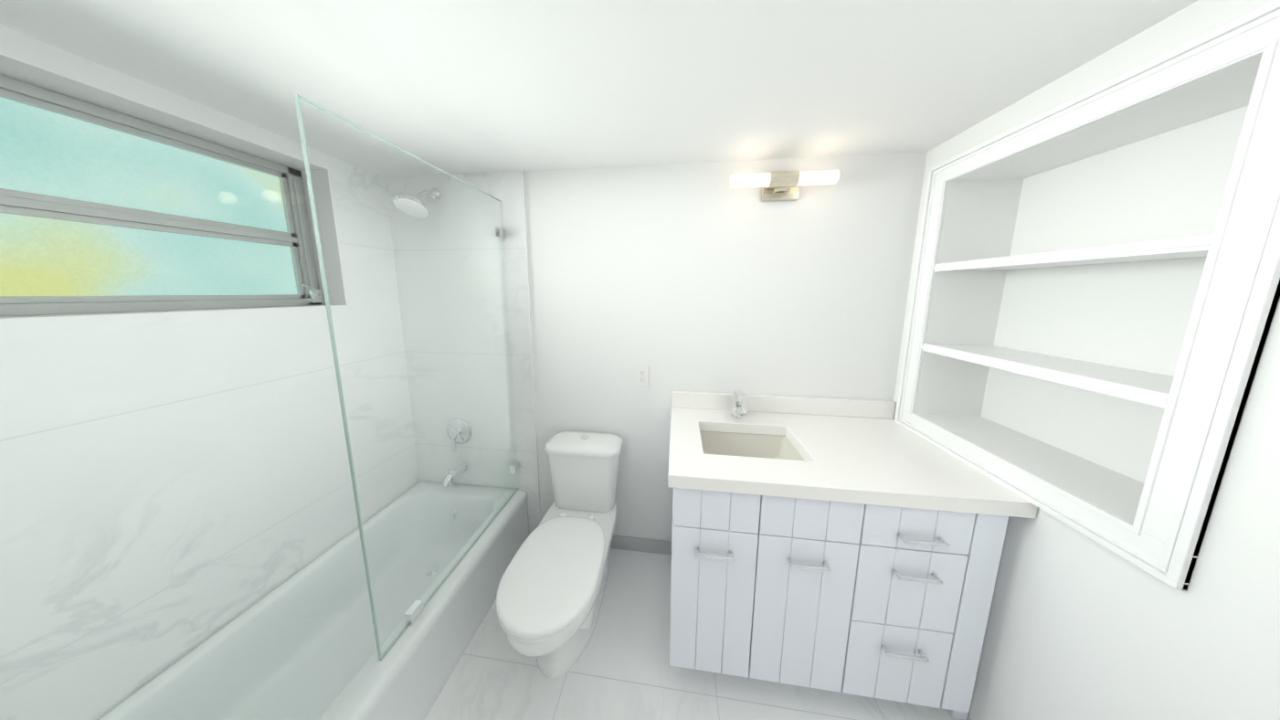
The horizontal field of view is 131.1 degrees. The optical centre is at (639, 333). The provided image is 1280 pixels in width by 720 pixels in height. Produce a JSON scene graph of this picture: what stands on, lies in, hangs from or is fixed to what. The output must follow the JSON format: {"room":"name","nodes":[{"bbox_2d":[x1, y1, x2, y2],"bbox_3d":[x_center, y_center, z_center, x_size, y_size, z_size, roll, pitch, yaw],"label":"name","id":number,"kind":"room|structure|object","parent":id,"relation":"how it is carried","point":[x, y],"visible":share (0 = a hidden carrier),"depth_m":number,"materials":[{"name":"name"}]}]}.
{"room":"bathroom","nodes":[
{"label":"bathroom","id":0,"kind":"room"},
{"bbox_2d":[0,153,419,719],"bbox_3d":[-1.729,0.370,0.660,0.300,2.200,2.338,1,8,7],"label":"wall","id":1,"kind":"structure","parent":0,"point":[82,572],"depth_m":0.97,"materials":[{"name":"tile"}]},
{"bbox_2d":[0,24,328,170],"bbox_3d":[-1.676,-0.739,0.892,0.300,0.070,0.996,1,8,7],"label":"lintel","id":2,"kind":"object","parent":1,"relation":"attached to","point":[250,146],"depth_m":0.89,"materials":[{"name":"white paint"}]},
{"bbox_2d":[0,304,346,320],"bbox_3d":[-1.618,-0.074,0.981,0.176,0.004,0.996,1,8,7],"label":"window sill","id":3,"kind":"structure","parent":1,"relation":"attached to","point":[22,317],"depth_m":0.91,"materials":[{"name":"white paint"}]},
{"bbox_2d":[0,74,347,316],"bbox_3d":[-1.631,-0.388,0.939,0.204,0.638,0.992,1,8,7],"label":"window unit","id":4,"kind":"structure","parent":1,"relation":"in","point":[21,230],"depth_m":0.98,"materials":[{"name":"glass"}]},
{"bbox_2d":[385,169,539,533],"bbox_3d":[-1.163,0.192,1.913,1.113,2.200,0.312,1,8,7],"label":"wall","id":5,"kind":"structure","parent":0,"point":[505,187],"depth_m":1.70,"materials":[{"name":"white tile"}]},
{"bbox_2d":[392,188,440,218],"bbox_3d":[-1.145,-0.698,1.507,0.152,0.182,0.229,1,8,7],"label":"shower head","id":6,"kind":"object","parent":5,"relation":"attached to","point":[414,208],"depth_m":1.47},
{"bbox_2d":[443,460,467,487],"bbox_3d":[-1.133,0.852,1.767,0.068,0.091,0.152,1,8,7],"label":"tub spout","id":7,"kind":"object","parent":5,"relation":"attached to","point":[453,471],"depth_m":1.75,"materials":[{"name":"silver metal"}]},
{"bbox_2d":[446,418,471,451],"bbox_3d":[-1.126,0.621,1.781,0.164,0.187,0.057,1,8,7],"label":"shower valve","id":8,"kind":"object","parent":5,"relation":"attached to","point":[457,435],"depth_m":1.79,"materials":[{"name":"silver metal"}]},
{"bbox_2d":[521,169,540,523],"bbox_3d":[-0.626,0.226,1.698,0.006,2.200,0.012,1,8,7],"label":"trim","id":9,"kind":"structure","parent":5,"relation":"attached to","point":[529,301],"depth_m":1.67,"materials":[{"name":"white paint"}]},
{"bbox_2d":[0,0,1197,177],"bbox_3d":[-0.136,-0.734,0.309,3.498,0.100,2.950,1,8,7],"label":"ceiling","id":10,"kind":"structure","parent":0,"point":[464,86],"depth_m":0.83,"materials":[{"name":"white paint"}]},
{"bbox_2d":[424,548,967,719],"bbox_3d":[-0.146,1.543,0.637,3.498,0.100,2.950,1,8,7],"label":"floor","id":11,"kind":"structure","parent":0,"point":[621,669],"depth_m":1.17,"materials":[{"name":"tile"}]},
{"bbox_2d":[97,480,529,719],"bbox_3d":[-1.160,1.240,1.129,0.747,0.350,1.518,1,8,7],"label":"bathtub","id":12,"kind":"object","parent":11,"relation":"on","point":[408,675],"visible":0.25,"depth_m":1.20,"materials":[{"name":"white ceramic"}]},
{"bbox_2d":[496,431,623,677],"bbox_3d":[-0.339,0.991,1.360,0.410,0.784,0.784,1,8,7],"label":"toilet","id":13,"kind":"object","parent":11,"relation":"on","point":[551,589],"visible":1,"depth_m":1.26,"materials":[{"name":"white ceramic"}]},
{"bbox_2d":[667,391,1037,719],"bbox_3d":[0.691,0.881,1.308,1.121,1.025,0.634,1,8,7],"label":"bathroom vanity","id":14,"kind":"object","parent":11,"relation":"on","point":[851,546],"visible":1,"depth_m":1.03,"materials":[{"name":"white paint"}]},
{"bbox_2d":[731,390,746,417],"bbox_3d":[0.501,0.359,1.454,0.060,0.144,0.159,1,8,7],"label":"faucet","id":15,"kind":"object","parent":14,"relation":"on","point":[738,409],"visible":1,"depth_m":1.46,"materials":[{"name":"silver metal"}]},
{"bbox_2d":[524,151,927,540],"bbox_3d":[0.574,0.230,1.708,2.385,2.200,0.300,1,8,7],"label":"wall","id":16,"kind":"structure","parent":0,"point":[700,277],"depth_m":1.52,"materials":[{"name":"white paint"}]},
{"bbox_2d":[610,535,671,554],"bbox_3d":[-0.218,1.282,1.798,0.824,0.085,0.012,1,8,7],"label":"baseboard","id":17,"kind":"structure","parent":16,"relation":"attached to","point":[643,544],"depth_m":1.76,"materials":[{"name":"grey"}]},
{"bbox_2d":[635,365,648,386],"bbox_3d":[0.012,0.237,1.621,0.070,0.115,0.008,1,8,7],"label":"electrical outlet plate","id":18,"kind":"object","parent":16,"relation":"attached to","point":[641,375],"visible":1,"depth_m":1.62,"materials":[{"name":"white plastic"}]},
{"bbox_2d":[729,169,839,200],"bbox_3d":[0.660,-0.694,1.360,0.470,0.109,0.099,1,8,7],"label":"light","id":19,"kind":"object","parent":16,"relation":"attached to","point":[780,185],"visible":1,"depth_m":1.33,"materials":[{"name":"silver metal"}]},
{"bbox_2d":[892,0,1279,719],"bbox_3d":[1.371,0.438,0.289,0.450,2.200,2.350,1,8,7],"label":"wall","id":20,"kind":"structure","parent":0,"point":[1081,625],"depth_m":0.85,"materials":[{"name":"white paint"}]},
{"bbox_2d":[921,343,1174,408],"bbox_3d":[1.365,0.110,0.963,0.279,0.035,0.663,1,8,7],"label":"niche shelf","id":21,"kind":"object","parent":20,"relation":"attached to","point":[1145,387],"visible":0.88,"depth_m":0.87,"materials":[{"name":"white paint"}]},
{"bbox_2d":[933,234,1212,271],"bbox_3d":[1.366,-0.234,0.914,0.279,0.032,0.663,1,8,7],"label":"niche shelf","id":22,"kind":"object","parent":20,"relation":"attached to","point":[1190,247],"visible":0.83,"depth_m":0.80,"materials":[{"name":"white paint"}]},
{"bbox_2d":[894,0,1279,590],"bbox_3d":[1.226,-0.085,0.953,0.022,1.174,0.829,1,8,7],"label":"trim","id":23,"kind":"structure","parent":20,"relation":"attached to","point":[1161,537],"depth_m":0.62,"materials":[{"name":"white paint"}]}
]}

